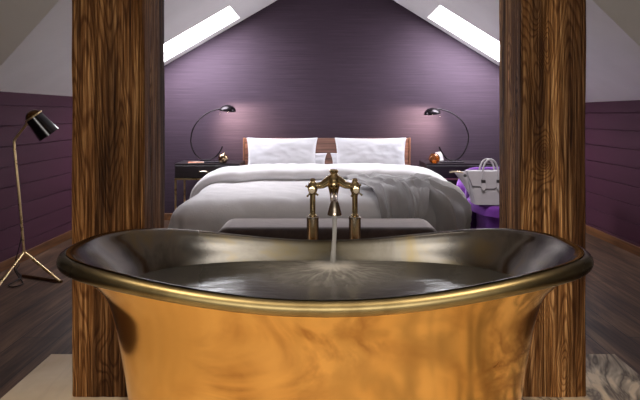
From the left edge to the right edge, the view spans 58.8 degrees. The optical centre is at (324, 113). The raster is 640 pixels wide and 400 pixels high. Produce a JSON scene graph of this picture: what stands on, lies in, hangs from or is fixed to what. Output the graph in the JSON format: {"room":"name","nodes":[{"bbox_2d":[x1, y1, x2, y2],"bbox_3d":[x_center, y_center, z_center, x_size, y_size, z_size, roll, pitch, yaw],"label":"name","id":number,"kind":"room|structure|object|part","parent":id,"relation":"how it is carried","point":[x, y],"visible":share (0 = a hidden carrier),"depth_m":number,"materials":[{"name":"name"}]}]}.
{"room":"hotel room","nodes":[
{"label":"hotel room","id":0,"kind":"room"},
{"bbox_2d":[0,91,72,261],"bbox_3d":[-2.350,0.480,4.890,0.100,1.280,2.220,0,0,0],"label":"wall","id":1,"kind":"structure","parent":0,"point":[45,165],"depth_m":4.50,"materials":[{"name":"purple wood"}]},
{"bbox_2d":[0,230,71,272],"bbox_3d":[-2.293,1.085,4.890,0.014,0.070,2.220,0,0,0],"label":"baseboard","id":2,"kind":"structure","parent":1,"relation":"attached to","point":[6,264],"depth_m":4.52,"materials":[{"name":"brown wood"}]},
{"bbox_2d":[0,0,276,95],"bbox_3d":[-2.037,-0.933,3.985,4.327,1.546,4.030,0,0,0],"label":"ceiling","id":3,"kind":"structure","parent":0,"point":[42,63],"depth_m":3.99,"materials":[{"name":"white paint"}]},
{"bbox_2d":[164,6,233,51],"bbox_3d":[-1.472,-0.776,5.515,1.102,0.676,0.624,0,0,0],"label":"window","id":4,"kind":"structure","parent":3,"relation":"attached to","point":[228,10],"depth_m":5.68,"materials":[{"name":"white glass"}]},
{"bbox_2d":[0,220,639,398],"bbox_3d":[0.000,1.180,1.950,8.400,0.120,8.300,0,0,0],"label":"floor","id":5,"kind":"structure","parent":0,"point":[36,315],"depth_m":3.24,"materials":[{"name":"brown wood"}]},
{"bbox_2d":[0,109,62,286],"bbox_3d":[-1.968,0.544,3.870,0.380,1.149,0.799,0,0,-17],"label":"floor lamp","id":6,"kind":"object","parent":5,"relation":"on","point":[41,126],"visible":1,"depth_m":3.79,"materials":[{"name":"gold metal"}]},
{"bbox_3d":[-2.022,1.016,3.620,0.017,0.201,0.368,0,0,3],"label":"leg","id":7,"kind":"part","parent":6,"relation":"part of","materials":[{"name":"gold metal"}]},
{"bbox_3d":[-2.112,0.966,3.938,0.090,0.306,0.598,0,0,-22],"label":"power cord","id":8,"kind":"part","parent":6,"relation":"part of","materials":[{"name":"black plastic"}]},
{"bbox_3d":[-2.027,0.478,3.800,0.121,0.892,0.017,0,0,0],"label":"stem","id":9,"kind":"part","parent":6,"relation":"part of","materials":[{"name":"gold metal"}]},
{"bbox_3d":[-1.885,1.016,3.782,0.270,0.200,0.017,0,0,8],"label":"leg","id":10,"kind":"part","parent":6,"relation":"part of","materials":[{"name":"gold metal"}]},
{"bbox_3d":[-1.898,0.083,3.820,0.195,0.201,0.145,0,0,-39],"label":"lamp shade","id":11,"kind":"part","parent":6,"relation":"part of","materials":[{"name":"black paint"}]},
{"bbox_2d":[175,161,244,209],"bbox_3d":[-1.147,0.801,5.690,0.630,0.637,0.406,0,0,0],"label":"nightstand","id":12,"kind":"object","parent":5,"relation":"on","point":[184,171],"visible":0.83,"depth_m":5.52,"materials":[{"name":"brown wood"}]},
{"bbox_3d":[-1.454,0.880,5.528,0.016,0.479,0.016,0,0,0],"label":"leg","id":13,"kind":"part","parent":12,"relation":"part of","materials":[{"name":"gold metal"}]},
{"bbox_3d":[-1.454,0.880,5.885,0.016,0.479,0.016,0,0,0],"label":"leg","id":14,"kind":"part","parent":12,"relation":"part of","materials":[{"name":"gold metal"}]},
{"bbox_3d":[-1.147,0.633,5.707,0.630,0.016,0.373,0,0,0],"label":"brass rail","id":15,"kind":"part","parent":12,"relation":"part of","materials":[{"name":"gold metal"}]},
{"bbox_3d":[-1.147,0.556,5.523,0.622,0.106,0.018,0,0,0],"label":"drawer","id":16,"kind":"part","parent":12,"relation":"part of","materials":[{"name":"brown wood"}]},
{"bbox_2d":[190,105,235,162],"bbox_3d":[-1.123,0.195,5.700,0.458,0.575,0.163,0,0,0],"label":"table lamp","id":17,"kind":"object","parent":12,"relation":"on","point":[226,108],"visible":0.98,"depth_m":5.69,"materials":[{"name":"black metal"}]},
{"bbox_3d":[-1.188,0.207,5.700,0.329,0.526,0.013,0,0,0],"label":"arc stem","id":18,"kind":"part","parent":17,"relation":"part of","materials":[{"name":"black metal"}]},
{"bbox_3d":[-0.976,-0.056,5.700,0.163,0.074,0.163,0,0,0],"label":"lamp shade","id":19,"kind":"part","parent":17,"relation":"part of","materials":[{"name":"black metal"}]},
{"bbox_2d":[218,153,227,162],"bbox_3d":[-1.001,0.436,5.580,0.100,0.094,0.100,0,0,0],"label":"glass ball","id":20,"kind":"object","parent":12,"relation":"on","point":[222,158],"visible":1,"depth_m":5.54,"materials":[{"name":"gold metal"}]},
{"bbox_2d":[243,138,410,164],"bbox_3d":[0.018,0.684,4.885,1.741,0.872,2.170,0,0,0],"label":"bed","id":21,"kind":"object","parent":5,"relation":"on","point":[323,145],"visible":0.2,"depth_m":5.91,"materials":[{"name":"brown wood"}]},
{"bbox_2d":[247,138,316,164],"bbox_3d":[-0.426,0.430,5.601,0.709,0.391,0.205,0,0,0],"label":"pillow","id":22,"kind":"object","parent":21,"relation":"on","point":[260,150],"visible":0.58,"depth_m":5.54,"materials":[{"name":"white fabric"}]},
{"bbox_2d":[168,163,446,231],"bbox_3d":[-0.014,0.754,4.389,2.229,0.636,1.738,0,0,0],"label":"duvet","id":23,"kind":"object","parent":21,"relation":"on","point":[224,194],"visible":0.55,"depth_m":3.91,"materials":[{"name":"white fabric"}]},
{"bbox_2d":[344,172,471,231],"bbox_3d":[0.633,0.747,3.945,0.769,0.639,1.032,0,0,-15],"label":"throw blanket","id":24,"kind":"object","parent":23,"relation":"on","point":[443,204],"visible":0.63,"depth_m":3.63,"materials":[{"name":"grey fabric"}]},
{"bbox_2d":[315,153,326,163],"bbox_3d":[-0.345,0.505,5.809,0.730,0.210,0.109,0,0,0],"label":"pillow","id":25,"kind":"object","parent":21,"relation":"on","point":[319,157],"visible":0.12,"depth_m":5.79,"materials":[{"name":"white fabric"}]},
{"bbox_2d":[330,153,336,163],"bbox_3d":[0.430,0.505,5.810,0.747,0.210,0.107,0,0,0],"label":"pillow","id":26,"kind":"object","parent":21,"relation":"on","point":[334,155],"visible":0.02,"depth_m":5.79,"materials":[{"name":"white fabric"}]},
{"bbox_2d":[335,138,405,164],"bbox_3d":[0.452,0.430,5.601,0.714,0.391,0.202,0,0,0],"label":"pillow","id":27,"kind":"object","parent":21,"relation":"on","point":[349,150],"visible":0.66,"depth_m":5.55,"materials":[{"name":"white fabric"}]},
{"bbox_2d":[218,218,436,239],"bbox_3d":[0.015,0.870,3.245,1.230,0.500,0.370,0,0,0],"label":"upholstered bench","id":28,"kind":"object","parent":5,"relation":"on","point":[288,228],"visible":0.23,"depth_m":3.11,"materials":[{"name":"grey fabric"}]},
{"bbox_2d":[419,160,491,179],"bbox_3d":[1.305,0.801,5.709,0.640,0.637,0.443,0,0,0],"label":"nightstand","id":29,"kind":"object","parent":5,"relation":"on","point":[443,169],"visible":0.27,"depth_m":5.52,"materials":[{"name":"brown wood"}]},
{"bbox_2d":[429,153,439,162],"bbox_3d":[1.075,0.436,5.580,0.108,0.094,0.108,0,0,0],"label":"votive","id":30,"kind":"object","parent":29,"relation":"on","point":[433,158],"visible":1,"depth_m":5.54,"materials":[{"name":"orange glass"}]},
{"bbox_2d":[435,152,442,159],"bbox_3d":[1.169,0.434,5.804,0.080,0.102,0.035,0,0,0],"label":"note card","id":31,"kind":"object","parent":29,"relation":"on","point":[438,153],"visible":0.55,"depth_m":5.80,"materials":[{"name":"white paper"}]},
{"bbox_2d":[424,108,468,162],"bbox_3d":[1.220,0.210,5.700,0.452,0.545,0.163,0,0,0],"label":"table lamp","id":32,"kind":"object","parent":29,"relation":"on","point":[431,111],"visible":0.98,"depth_m":5.69,"materials":[{"name":"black metal"}]},
{"bbox_3d":[1.076,-0.025,5.700,0.163,0.074,0.163,0,0,0],"label":"lamp shade","id":33,"kind":"part","parent":32,"relation":"part of","materials":[{"name":"black metal"}]},
{"bbox_3d":[1.292,0.210,5.700,0.308,0.526,0.013,0,0,0],"label":"arc stem","id":34,"kind":"part","parent":32,"relation":"part of","materials":[{"name":"black metal"}]},
{"bbox_3d":[1.305,0.556,5.523,0.632,0.106,0.018,0,0,0],"label":"drawer","id":35,"kind":"part","parent":29,"relation":"part of","materials":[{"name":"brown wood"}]},
{"bbox_2d":[456,167,498,228],"bbox_3d":[1.515,0.792,4.601,0.839,0.655,0.871,0,0,0],"label":"tub chair","id":36,"kind":"object","parent":5,"relation":"on","point":[483,216],"visible":0.12,"depth_m":4.43,"materials":[{"name":"purple fabric"}]},
{"bbox_2d":[450,158,498,204],"bbox_3d":[1.250,0.509,4.347,0.602,0.346,0.170,0,0,0],"label":"handbag","id":37,"kind":"object","parent":36,"relation":"on","point":[482,186],"visible":0.71,"depth_m":4.29,"materials":[{"name":"grey leather"}]},
{"bbox_3d":[1.258,0.433,4.412,0.131,0.181,0.015,0,0,0],"label":"carry handle","id":38,"kind":"part","parent":37,"relation":"part of","materials":[{"name":"grey leather"}]},
{"bbox_3d":[1.250,0.427,4.288,0.131,0.182,0.023,0,0,0],"label":"carry handle","id":39,"kind":"part","parent":37,"relation":"part of","materials":[{"name":"grey leather"}]},
{"bbox_3d":[1.515,0.728,4.560,0.690,0.084,0.790,0,0,0],"label":"seat","id":40,"kind":"part","parent":36,"relation":"part of","materials":[{"name":"purple fabric"}]},
{"bbox_2d":[0,354,639,399],"bbox_3d":[0.036,1.128,0.230,2.617,0.024,4.820,0,0,0],"label":"platform","id":41,"kind":"structure","parent":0,"point":[608,377],"depth_m":2.36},
{"bbox_2d":[72,0,164,396],"bbox_3d":[-0.855,-0.112,2.381,0.301,2.454,0.295,0,0,0],"label":"timber post","id":42,"kind":"object","parent":41,"relation":"on","point":[118,79],"visible":0.68,"depth_m":2.24,"materials":[{"name":"brown wood"}]},
{"bbox_2d":[56,228,593,399],"bbox_3d":[0.000,0.764,1.830,1.646,0.701,0.756,0,0,0],"label":"bathtub","id":43,"kind":"object","parent":41,"relation":"on","point":[176,342],"visible":0.91,"depth_m":1.53,"materials":[{"name":"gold metal"}]},
{"bbox_2d":[137,216,512,299],"bbox_3d":[0.000,0.461,1.830,1.306,0.191,0.637,0,0,0],"label":"water","id":44,"kind":"object","parent":43,"relation":"in","point":[332,279],"visible":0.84,"depth_m":1.92,"materials":[{"name":"clear liquid"}]},
{"bbox_2d":[305,169,362,239],"bbox_3d":[0.035,0.667,2.182,0.248,0.896,0.240,0,0,0],"label":"tap","id":45,"kind":"object","parent":41,"relation":"on","point":[333,181],"visible":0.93,"depth_m":2.25,"materials":[{"name":"gold metal"}]},
{"bbox_3d":[-0.051,0.298,2.227,0.052,0.052,0.046,0,0,0],"label":"cross handle","id":46,"kind":"part","parent":45,"relation":"part of","materials":[{"name":"gold metal"}]},
{"bbox_3d":[0.035,0.278,2.230,0.034,0.034,0.016,0,0,0],"label":"diverter knob","id":47,"kind":"part","parent":45,"relation":"part of","materials":[{"name":"gold metal"}]},
{"bbox_3d":[0.035,0.337,2.161,0.052,0.071,0.198,0,0,0],"label":"spout","id":48,"kind":"part","parent":45,"relation":"part of","materials":[{"name":"gold metal"}]},
{"bbox_3d":[0.121,0.298,2.227,0.052,0.052,0.046,0,0,0],"label":"cross handle","id":49,"kind":"part","parent":45,"relation":"part of","materials":[{"name":"gold metal"}]},
{"bbox_2d":[499,0,585,396],"bbox_3d":[0.904,-0.216,2.382,0.271,2.663,0.296,0,0,0],"label":"timber post","id":50,"kind":"object","parent":41,"relation":"on","point":[542,43],"visible":0.77,"depth_m":2.24,"materials":[{"name":"brown wood"}]},
{"bbox_2d":[164,0,499,212],"bbox_3d":[0.090,-0.199,6.060,4.980,2.838,0.120,0,0,0],"label":"wall","id":51,"kind":"structure","parent":0,"point":[290,68],"depth_m":6.00,"materials":[{"name":"purple paint"}]},
{"bbox_2d":[164,213,172,219],"bbox_3d":[0.090,1.085,5.993,4.740,0.070,0.014,0,0,0],"label":"baseboard","id":52,"kind":"structure","parent":51,"relation":"attached to","point":[167,216],"depth_m":5.99,"materials":[{"name":"brown wood"}]},
{"bbox_2d":[394,0,639,101],"bbox_3d":[1.346,-0.907,4.285,2.437,1.595,3.430,0,0,0],"label":"ceiling","id":53,"kind":"structure","parent":0,"point":[612,57],"depth_m":4.51,"materials":[{"name":"white paint"}]},
{"bbox_2d":[434,6,498,51],"bbox_3d":[1.629,-0.776,5.520,1.053,0.687,0.634,0,0,0],"label":"window","id":54,"kind":"structure","parent":53,"relation":"attached to","point":[440,10],"depth_m":5.68,"materials":[{"name":"white glass"}]},
{"bbox_2d":[585,100,639,246],"bbox_3d":[2.530,0.505,4.918,0.100,1.230,2.164,0,0,0],"label":"wall","id":55,"kind":"structure","parent":0,"point":[612,128],"depth_m":4.88,"materials":[{"name":"purple wood"}]},
{"bbox_2d":[586,225,639,256],"bbox_3d":[2.473,1.085,4.918,0.014,0.070,2.164,0,0,0],"label":"baseboard","id":56,"kind":"structure","parent":55,"relation":"attached to","point":[629,247],"depth_m":4.84,"materials":[{"name":"brown wood"}]},
{"bbox_2d":[592,0,639,45],"bbox_3d":[2.163,-0.889,3.228,4.073,1.558,1.316,0,0,0],"label":"ceiling","id":57,"kind":"structure","parent":0,"point":[625,13],"depth_m":3.41,"materials":[{"name":"white paint"}]}
]}

